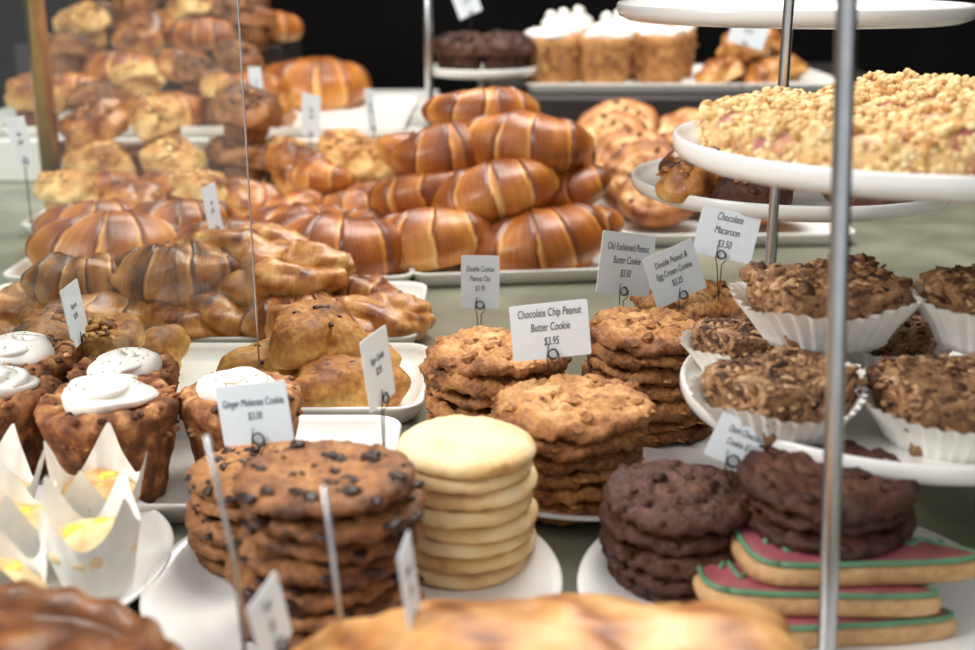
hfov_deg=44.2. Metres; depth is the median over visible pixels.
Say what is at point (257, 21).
muffin
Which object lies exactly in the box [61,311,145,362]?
scone
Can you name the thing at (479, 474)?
cookies
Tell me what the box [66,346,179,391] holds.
cream-topped popover
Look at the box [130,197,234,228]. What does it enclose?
croissant
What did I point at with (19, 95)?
muffin
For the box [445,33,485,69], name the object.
muffin
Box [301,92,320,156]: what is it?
price tag
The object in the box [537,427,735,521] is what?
round plate
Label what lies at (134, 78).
muffin
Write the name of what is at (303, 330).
scone
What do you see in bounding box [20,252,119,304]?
pastry
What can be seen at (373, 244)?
croissant
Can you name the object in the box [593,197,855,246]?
rectangular tray
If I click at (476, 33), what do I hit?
muffin
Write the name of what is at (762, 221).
bun
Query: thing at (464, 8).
price tag
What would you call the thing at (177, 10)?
muffin
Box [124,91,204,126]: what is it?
bun
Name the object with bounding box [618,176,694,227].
bun
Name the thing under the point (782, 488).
stack
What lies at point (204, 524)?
cookies
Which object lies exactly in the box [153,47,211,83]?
scone
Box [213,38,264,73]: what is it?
muffin
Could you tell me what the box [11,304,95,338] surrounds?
scone
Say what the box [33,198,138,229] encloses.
croissant
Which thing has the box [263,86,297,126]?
croissant
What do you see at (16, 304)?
pastry
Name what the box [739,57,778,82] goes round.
scone
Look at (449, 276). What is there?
rectangular tray
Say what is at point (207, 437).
stake
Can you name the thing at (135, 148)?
scone
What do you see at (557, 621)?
pastry
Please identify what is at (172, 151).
muffin
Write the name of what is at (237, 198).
scone
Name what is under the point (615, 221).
croissant
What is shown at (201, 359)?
rectangular tray
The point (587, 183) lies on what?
croissant
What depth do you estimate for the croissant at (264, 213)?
1.60 m
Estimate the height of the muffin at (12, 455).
0.080 m
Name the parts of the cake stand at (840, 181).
post, post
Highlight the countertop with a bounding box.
[0,182,974,614]
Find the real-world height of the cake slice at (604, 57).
0.142 m
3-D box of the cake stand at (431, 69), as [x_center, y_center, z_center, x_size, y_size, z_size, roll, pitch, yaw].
[-0.011,-0.522,2.298,0.213,0.424,0.210,0,17,0]
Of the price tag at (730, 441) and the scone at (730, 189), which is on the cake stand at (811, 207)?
the scone at (730, 189)
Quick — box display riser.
[487,63,866,122]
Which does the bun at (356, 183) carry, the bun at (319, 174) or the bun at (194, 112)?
the bun at (319, 174)
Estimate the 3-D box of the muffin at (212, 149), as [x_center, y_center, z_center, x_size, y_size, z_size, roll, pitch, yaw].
[-0.448,-0.286,2.094,0.084,0.094,0.101,-14,22,-39]
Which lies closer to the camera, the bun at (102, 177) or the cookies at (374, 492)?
the cookies at (374, 492)
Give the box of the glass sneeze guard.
[237,0,259,369]
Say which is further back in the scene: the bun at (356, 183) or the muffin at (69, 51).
the muffin at (69, 51)
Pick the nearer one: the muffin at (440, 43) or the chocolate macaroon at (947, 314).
the chocolate macaroon at (947, 314)
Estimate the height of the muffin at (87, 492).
0.078 m
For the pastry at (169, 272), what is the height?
0.064 m
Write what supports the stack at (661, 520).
on the round plate at (593, 577)
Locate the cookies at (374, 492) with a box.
[222,439,427,649]
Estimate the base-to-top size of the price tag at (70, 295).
0.112 m
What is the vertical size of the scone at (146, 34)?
0.097 m
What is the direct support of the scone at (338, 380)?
on the rectangular tray at (201, 359)
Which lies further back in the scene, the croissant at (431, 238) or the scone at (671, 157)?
the croissant at (431, 238)
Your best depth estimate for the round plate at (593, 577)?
0.74 m
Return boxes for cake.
[694,68,974,175]
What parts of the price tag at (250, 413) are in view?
wire leg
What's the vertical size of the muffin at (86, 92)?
0.100 m
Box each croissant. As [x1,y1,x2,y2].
[25,209,179,265]
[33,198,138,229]
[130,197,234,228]
[175,216,262,240]
[233,210,245,217]
[245,202,344,221]
[262,56,371,110]
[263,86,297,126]
[264,143,326,192]
[266,210,401,275]
[340,207,383,218]
[367,169,460,216]
[376,131,416,171]
[382,205,491,273]
[390,120,477,172]
[421,86,540,125]
[431,156,563,221]
[466,109,594,171]
[474,203,608,270]
[545,164,612,206]
[583,148,596,163]
[591,205,624,231]
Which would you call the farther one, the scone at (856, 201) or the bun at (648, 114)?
the bun at (648, 114)
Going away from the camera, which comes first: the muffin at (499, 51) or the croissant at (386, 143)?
the croissant at (386, 143)
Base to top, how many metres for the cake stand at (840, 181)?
0.601 m
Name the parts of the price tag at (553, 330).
wire leg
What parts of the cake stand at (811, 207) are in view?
stem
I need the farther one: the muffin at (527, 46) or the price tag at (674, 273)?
the muffin at (527, 46)
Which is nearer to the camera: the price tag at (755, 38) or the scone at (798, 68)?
the price tag at (755, 38)
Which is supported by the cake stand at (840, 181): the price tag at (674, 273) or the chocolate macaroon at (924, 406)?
the chocolate macaroon at (924, 406)
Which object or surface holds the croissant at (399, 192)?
on the croissant
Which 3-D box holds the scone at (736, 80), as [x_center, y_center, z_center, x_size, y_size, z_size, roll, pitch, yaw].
[0.494,-0.517,2.426,0.100,0.068,0.103,-8,19,-24]
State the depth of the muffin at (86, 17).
2.49 m
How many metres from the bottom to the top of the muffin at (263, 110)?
0.116 m
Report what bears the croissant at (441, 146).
on the croissant at (399, 192)
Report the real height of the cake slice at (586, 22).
0.143 m
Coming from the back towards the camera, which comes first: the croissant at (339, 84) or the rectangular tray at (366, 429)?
the croissant at (339, 84)
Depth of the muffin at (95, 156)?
1.97 m
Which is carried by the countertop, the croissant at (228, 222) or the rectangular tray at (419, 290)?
the rectangular tray at (419, 290)
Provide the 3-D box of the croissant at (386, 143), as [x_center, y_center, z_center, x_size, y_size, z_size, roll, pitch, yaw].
[-0.084,-0.233,1.670,0.138,0.077,0.089,-9,19,-28]
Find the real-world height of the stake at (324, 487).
0.151 m
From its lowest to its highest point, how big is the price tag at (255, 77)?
0.196 m
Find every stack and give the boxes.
[418,325,571,420]
[488,373,655,527]
[581,305,711,447]
[598,458,752,603]
[629,279,730,317]
[721,294,745,316]
[736,440,921,561]
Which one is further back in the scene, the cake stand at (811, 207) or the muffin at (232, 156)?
the muffin at (232, 156)
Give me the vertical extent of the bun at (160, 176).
0.050 m
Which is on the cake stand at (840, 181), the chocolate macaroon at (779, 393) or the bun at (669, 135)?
the chocolate macaroon at (779, 393)
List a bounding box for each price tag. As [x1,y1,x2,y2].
[6,116,33,230]
[59,279,87,357]
[201,182,222,228]
[215,380,293,455]
[247,571,291,649]
[248,67,262,88]
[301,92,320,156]
[360,325,394,445]
[364,88,376,141]
[397,530,421,632]
[453,0,481,37]
[461,255,498,325]
[509,299,590,377]
[596,230,655,305]
[642,238,705,309]
[694,205,760,299]
[704,412,764,486]
[727,28,768,93]
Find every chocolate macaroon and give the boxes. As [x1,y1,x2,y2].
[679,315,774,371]
[688,344,867,446]
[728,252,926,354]
[846,309,951,368]
[854,352,974,462]
[910,263,974,354]
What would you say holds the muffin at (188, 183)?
on the rectangular tray at (26, 224)
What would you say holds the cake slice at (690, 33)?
on the rectangular tray at (813, 80)
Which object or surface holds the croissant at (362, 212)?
on the rectangular tray at (13, 274)
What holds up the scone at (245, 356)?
on the rectangular tray at (201, 359)
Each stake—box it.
[204,435,246,649]
[322,485,342,622]
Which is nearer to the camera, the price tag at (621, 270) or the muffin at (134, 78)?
the price tag at (621, 270)
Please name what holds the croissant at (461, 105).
on the croissant at (564, 144)
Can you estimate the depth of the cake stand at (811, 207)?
1.08 m
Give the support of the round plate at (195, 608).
on the countertop
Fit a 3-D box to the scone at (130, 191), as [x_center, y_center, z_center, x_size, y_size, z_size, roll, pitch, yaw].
[-0.532,-0.181,1.785,0.114,0.071,0.133,-13,21,-37]
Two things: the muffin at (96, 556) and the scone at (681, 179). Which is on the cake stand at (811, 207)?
the scone at (681, 179)
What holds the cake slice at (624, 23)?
on the rectangular tray at (813, 80)
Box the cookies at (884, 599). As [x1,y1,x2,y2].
[692,525,974,648]
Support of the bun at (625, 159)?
on the rectangular tray at (789, 233)
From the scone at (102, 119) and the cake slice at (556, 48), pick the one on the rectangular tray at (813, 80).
the cake slice at (556, 48)
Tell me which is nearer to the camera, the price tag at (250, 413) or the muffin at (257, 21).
the price tag at (250, 413)
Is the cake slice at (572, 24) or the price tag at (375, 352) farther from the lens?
the cake slice at (572, 24)
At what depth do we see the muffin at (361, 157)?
1.97 m
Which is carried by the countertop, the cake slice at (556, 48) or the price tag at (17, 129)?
the price tag at (17, 129)
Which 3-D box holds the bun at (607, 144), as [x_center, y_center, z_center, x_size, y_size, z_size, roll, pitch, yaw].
[0.234,-0.260,1.926,0.144,0.108,0.126,12,21,34]
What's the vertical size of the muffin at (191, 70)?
0.103 m
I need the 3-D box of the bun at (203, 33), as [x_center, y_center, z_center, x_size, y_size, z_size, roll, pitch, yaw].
[-0.601,-0.619,2.540,0.168,0.069,0.114,1,17,4]
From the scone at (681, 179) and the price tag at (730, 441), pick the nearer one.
the price tag at (730, 441)
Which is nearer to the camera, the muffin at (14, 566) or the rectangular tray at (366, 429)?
the muffin at (14, 566)
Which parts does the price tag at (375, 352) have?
wire leg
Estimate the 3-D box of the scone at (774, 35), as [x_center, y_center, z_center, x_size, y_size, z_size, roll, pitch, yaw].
[0.558,-0.586,2.462,0.086,0.071,0.110,-9,19,-28]
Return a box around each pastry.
[0,282,46,334]
[0,580,182,649]
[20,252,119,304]
[56,289,151,329]
[107,239,241,306]
[145,292,249,339]
[175,221,308,259]
[217,239,355,307]
[239,290,344,340]
[292,593,804,649]
[331,273,402,295]
[335,291,435,341]
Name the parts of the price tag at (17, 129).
wire leg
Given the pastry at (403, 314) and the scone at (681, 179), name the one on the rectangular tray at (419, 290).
the pastry at (403, 314)
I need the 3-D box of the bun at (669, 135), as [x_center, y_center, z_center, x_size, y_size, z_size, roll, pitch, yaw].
[0.341,-0.272,1.946,0.138,0.086,0.125,2,17,7]
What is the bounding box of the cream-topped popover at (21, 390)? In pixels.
[0,362,61,479]
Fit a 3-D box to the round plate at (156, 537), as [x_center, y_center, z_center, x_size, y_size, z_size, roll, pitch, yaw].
[-0.322,0.159,0.770,0.236,0.016,0.236,0,17,0]
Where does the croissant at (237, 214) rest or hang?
on the rectangular tray at (13, 274)
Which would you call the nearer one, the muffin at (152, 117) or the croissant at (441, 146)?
the croissant at (441, 146)
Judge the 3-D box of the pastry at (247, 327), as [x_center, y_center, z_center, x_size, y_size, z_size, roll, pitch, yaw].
[-0.192,-0.009,1.234,0.126,0.055,0.081,-8,19,-24]
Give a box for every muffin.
[0,424,44,498]
[0,459,56,573]
[0,519,47,587]
[4,72,69,126]
[32,169,98,209]
[34,370,180,503]
[38,467,140,598]
[44,422,146,518]
[48,29,96,73]
[52,0,111,52]
[59,138,68,169]
[62,139,136,174]
[66,78,126,109]
[93,0,114,43]
[109,60,165,99]
[127,93,185,147]
[139,133,206,171]
[162,0,211,21]
[169,166,226,202]
[172,56,228,99]
[178,367,303,461]
[199,71,244,126]
[204,135,223,172]
[211,0,252,20]
[211,82,283,143]
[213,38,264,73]
[215,141,270,181]
[227,4,278,50]
[250,0,269,8]
[264,135,310,184]
[317,128,368,152]
[324,138,392,183]
[433,32,459,69]
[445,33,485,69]
[458,31,481,36]
[481,29,508,38]
[481,34,520,69]
[504,32,536,69]
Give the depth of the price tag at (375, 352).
0.82 m
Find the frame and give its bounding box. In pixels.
[22,0,125,171]
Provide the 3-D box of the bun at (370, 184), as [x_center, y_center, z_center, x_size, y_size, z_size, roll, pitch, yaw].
[-0.165,-0.198,1.858,0.121,0.050,0.082,16,23,42]
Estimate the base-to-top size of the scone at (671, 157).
0.039 m
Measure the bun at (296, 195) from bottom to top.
0.052 m
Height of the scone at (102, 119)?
0.088 m
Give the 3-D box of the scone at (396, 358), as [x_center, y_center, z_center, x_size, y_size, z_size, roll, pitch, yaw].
[-0.127,0.031,1.139,0.078,0.041,0.082,-13,22,-37]
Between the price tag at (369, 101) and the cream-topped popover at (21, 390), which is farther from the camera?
the price tag at (369, 101)
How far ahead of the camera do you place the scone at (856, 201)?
1.10 m
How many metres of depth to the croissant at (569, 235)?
1.48 m
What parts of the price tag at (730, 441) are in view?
wire leg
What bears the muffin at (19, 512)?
on the round plate at (156, 537)
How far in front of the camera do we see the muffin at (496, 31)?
2.31 m
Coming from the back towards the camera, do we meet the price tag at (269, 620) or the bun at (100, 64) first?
the bun at (100, 64)
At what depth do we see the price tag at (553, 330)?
0.92 m
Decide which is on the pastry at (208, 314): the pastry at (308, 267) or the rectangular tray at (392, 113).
the pastry at (308, 267)
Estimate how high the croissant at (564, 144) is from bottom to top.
0.084 m
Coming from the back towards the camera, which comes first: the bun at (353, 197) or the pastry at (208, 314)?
the bun at (353, 197)
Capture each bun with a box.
[54,71,101,109]
[82,49,155,78]
[88,170,138,187]
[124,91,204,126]
[126,10,175,23]
[138,170,176,199]
[167,16,238,50]
[232,71,289,97]
[252,189,324,211]
[269,10,303,41]
[288,157,354,192]
[320,186,371,210]
[322,180,362,195]
[362,181,376,186]
[577,98,660,131]
[580,111,647,144]
[594,127,673,165]
[602,140,674,217]
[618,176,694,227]
[658,108,698,135]
[664,131,673,142]
[760,220,781,223]
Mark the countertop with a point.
(909, 247)
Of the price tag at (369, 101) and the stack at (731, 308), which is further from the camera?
the price tag at (369, 101)
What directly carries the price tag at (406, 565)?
on the pastry at (557, 621)
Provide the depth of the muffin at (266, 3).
2.77 m
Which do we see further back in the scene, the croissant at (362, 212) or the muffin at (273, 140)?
the muffin at (273, 140)
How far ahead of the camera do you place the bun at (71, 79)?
2.26 m
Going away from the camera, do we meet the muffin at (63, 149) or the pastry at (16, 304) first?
the pastry at (16, 304)
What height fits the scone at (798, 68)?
0.070 m
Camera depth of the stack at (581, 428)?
0.84 m
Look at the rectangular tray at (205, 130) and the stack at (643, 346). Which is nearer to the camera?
the stack at (643, 346)
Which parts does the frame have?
post, post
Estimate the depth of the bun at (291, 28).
2.69 m
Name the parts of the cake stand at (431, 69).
post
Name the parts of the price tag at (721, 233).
wire leg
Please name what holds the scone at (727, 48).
on the scone at (722, 70)
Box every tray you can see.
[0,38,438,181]
[0,110,222,136]
[0,281,426,342]
[3,257,414,282]
[21,209,45,233]
[38,415,401,522]
[177,343,427,422]
[268,96,418,136]
[409,253,599,286]
[523,65,833,92]
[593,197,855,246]
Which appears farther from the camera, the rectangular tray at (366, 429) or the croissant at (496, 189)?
the croissant at (496, 189)
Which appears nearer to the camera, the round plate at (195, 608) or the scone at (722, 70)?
the round plate at (195, 608)
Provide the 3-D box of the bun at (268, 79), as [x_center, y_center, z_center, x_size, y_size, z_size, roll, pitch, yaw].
[-0.454,-0.452,2.299,0.168,0.070,0.116,-12,20,-33]
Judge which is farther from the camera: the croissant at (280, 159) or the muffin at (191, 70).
the muffin at (191, 70)
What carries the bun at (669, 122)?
on the rectangular tray at (789, 233)
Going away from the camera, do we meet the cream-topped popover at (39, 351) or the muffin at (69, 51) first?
the cream-topped popover at (39, 351)
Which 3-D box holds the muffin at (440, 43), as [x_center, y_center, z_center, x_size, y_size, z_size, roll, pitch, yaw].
[-0.071,-0.523,2.297,0.087,0.072,0.088,2,17,8]
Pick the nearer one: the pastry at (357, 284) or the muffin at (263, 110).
the pastry at (357, 284)
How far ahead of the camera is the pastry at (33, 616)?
0.59 m
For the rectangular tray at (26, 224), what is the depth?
1.75 m
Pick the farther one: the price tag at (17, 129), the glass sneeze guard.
the price tag at (17, 129)
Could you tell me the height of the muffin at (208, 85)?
0.115 m
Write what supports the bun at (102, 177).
on the rectangular tray at (26, 224)
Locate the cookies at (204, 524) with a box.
[184,440,309,577]
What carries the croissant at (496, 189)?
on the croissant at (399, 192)
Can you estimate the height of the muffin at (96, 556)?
0.074 m
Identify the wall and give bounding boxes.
[0,0,974,108]
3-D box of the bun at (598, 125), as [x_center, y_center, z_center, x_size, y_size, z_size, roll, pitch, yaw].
[0.199,-0.299,2.020,0.150,0.112,0.129,2,17,8]
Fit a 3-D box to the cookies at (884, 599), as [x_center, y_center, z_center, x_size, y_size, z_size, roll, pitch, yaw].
[0.206,0.150,0.722,0.167,0.050,0.091,0,17,0]
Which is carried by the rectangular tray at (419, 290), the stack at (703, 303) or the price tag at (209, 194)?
the price tag at (209, 194)
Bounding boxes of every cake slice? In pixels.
[524,10,581,82]
[557,8,583,81]
[570,6,593,33]
[578,11,635,82]
[613,10,642,79]
[631,21,648,27]
[632,23,686,82]
[675,25,698,77]
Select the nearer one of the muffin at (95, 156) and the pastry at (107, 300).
the pastry at (107, 300)
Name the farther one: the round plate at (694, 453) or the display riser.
the display riser
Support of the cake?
on the cake stand at (840, 181)
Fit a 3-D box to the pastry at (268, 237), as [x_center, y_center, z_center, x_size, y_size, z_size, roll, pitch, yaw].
[-0.269,-0.073,1.304,0.166,0.068,0.112,-8,19,-24]
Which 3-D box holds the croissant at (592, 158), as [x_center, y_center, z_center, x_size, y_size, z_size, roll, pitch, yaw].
[0.092,-0.239,1.677,0.157,0.071,0.092,-11,20,-33]
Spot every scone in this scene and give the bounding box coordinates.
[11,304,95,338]
[56,98,128,151]
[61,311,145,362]
[98,179,166,203]
[111,9,171,55]
[124,142,147,176]
[125,0,168,14]
[141,324,190,369]
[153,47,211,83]
[216,338,297,375]
[225,177,282,215]
[269,299,366,369]
[292,353,410,406]
[360,332,401,365]
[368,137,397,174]
[655,159,725,202]
[658,150,681,176]
[694,55,744,82]
[711,177,793,204]
[716,31,770,60]
[727,59,750,82]
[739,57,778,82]
[765,29,780,55]
[771,54,808,79]
[822,194,912,205]
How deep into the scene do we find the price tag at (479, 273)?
1.15 m
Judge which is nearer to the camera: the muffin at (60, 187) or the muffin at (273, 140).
the muffin at (60, 187)
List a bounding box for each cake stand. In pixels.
[424,0,536,127]
[617,0,974,262]
[672,0,974,649]
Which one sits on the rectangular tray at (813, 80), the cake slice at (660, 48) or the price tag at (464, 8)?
the cake slice at (660, 48)
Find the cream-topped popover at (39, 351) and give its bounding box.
[0,331,78,383]
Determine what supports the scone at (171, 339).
on the rectangular tray at (201, 359)
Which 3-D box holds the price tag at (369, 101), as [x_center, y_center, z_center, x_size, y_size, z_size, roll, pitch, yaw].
[-0.192,-0.309,2.001,0.012,0.171,0.056,3,17,10]
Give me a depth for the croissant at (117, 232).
1.46 m
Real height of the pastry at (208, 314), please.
0.063 m
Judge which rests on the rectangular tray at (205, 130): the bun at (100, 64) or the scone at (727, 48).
the bun at (100, 64)
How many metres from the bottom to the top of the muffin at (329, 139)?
0.110 m
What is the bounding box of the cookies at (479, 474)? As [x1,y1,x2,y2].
[396,415,537,590]
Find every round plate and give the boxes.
[35,485,174,605]
[139,533,562,649]
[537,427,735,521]
[577,525,974,649]
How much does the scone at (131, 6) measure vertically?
0.075 m
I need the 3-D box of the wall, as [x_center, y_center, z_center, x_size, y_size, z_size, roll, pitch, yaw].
[0.000,-1.291,3.317,4.400,3.100,0.100,0,17,0]
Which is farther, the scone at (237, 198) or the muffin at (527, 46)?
the muffin at (527, 46)
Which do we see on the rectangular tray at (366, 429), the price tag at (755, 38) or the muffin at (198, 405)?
the muffin at (198, 405)
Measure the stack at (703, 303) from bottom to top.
0.087 m
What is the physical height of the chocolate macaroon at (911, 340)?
0.042 m
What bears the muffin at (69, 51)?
on the rectangular tray at (205, 130)
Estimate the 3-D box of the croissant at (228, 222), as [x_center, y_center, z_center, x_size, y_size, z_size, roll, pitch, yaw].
[-0.324,-0.100,1.514,0.168,0.073,0.115,-2,17,-5]
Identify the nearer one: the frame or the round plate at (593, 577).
the round plate at (593, 577)
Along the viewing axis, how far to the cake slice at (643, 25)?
2.55 m
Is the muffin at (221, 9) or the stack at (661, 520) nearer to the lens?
the stack at (661, 520)
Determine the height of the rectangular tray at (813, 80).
0.020 m
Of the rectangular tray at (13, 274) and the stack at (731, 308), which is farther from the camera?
the rectangular tray at (13, 274)
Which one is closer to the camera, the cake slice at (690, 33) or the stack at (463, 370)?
the stack at (463, 370)
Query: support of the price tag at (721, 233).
on the stack at (703, 303)

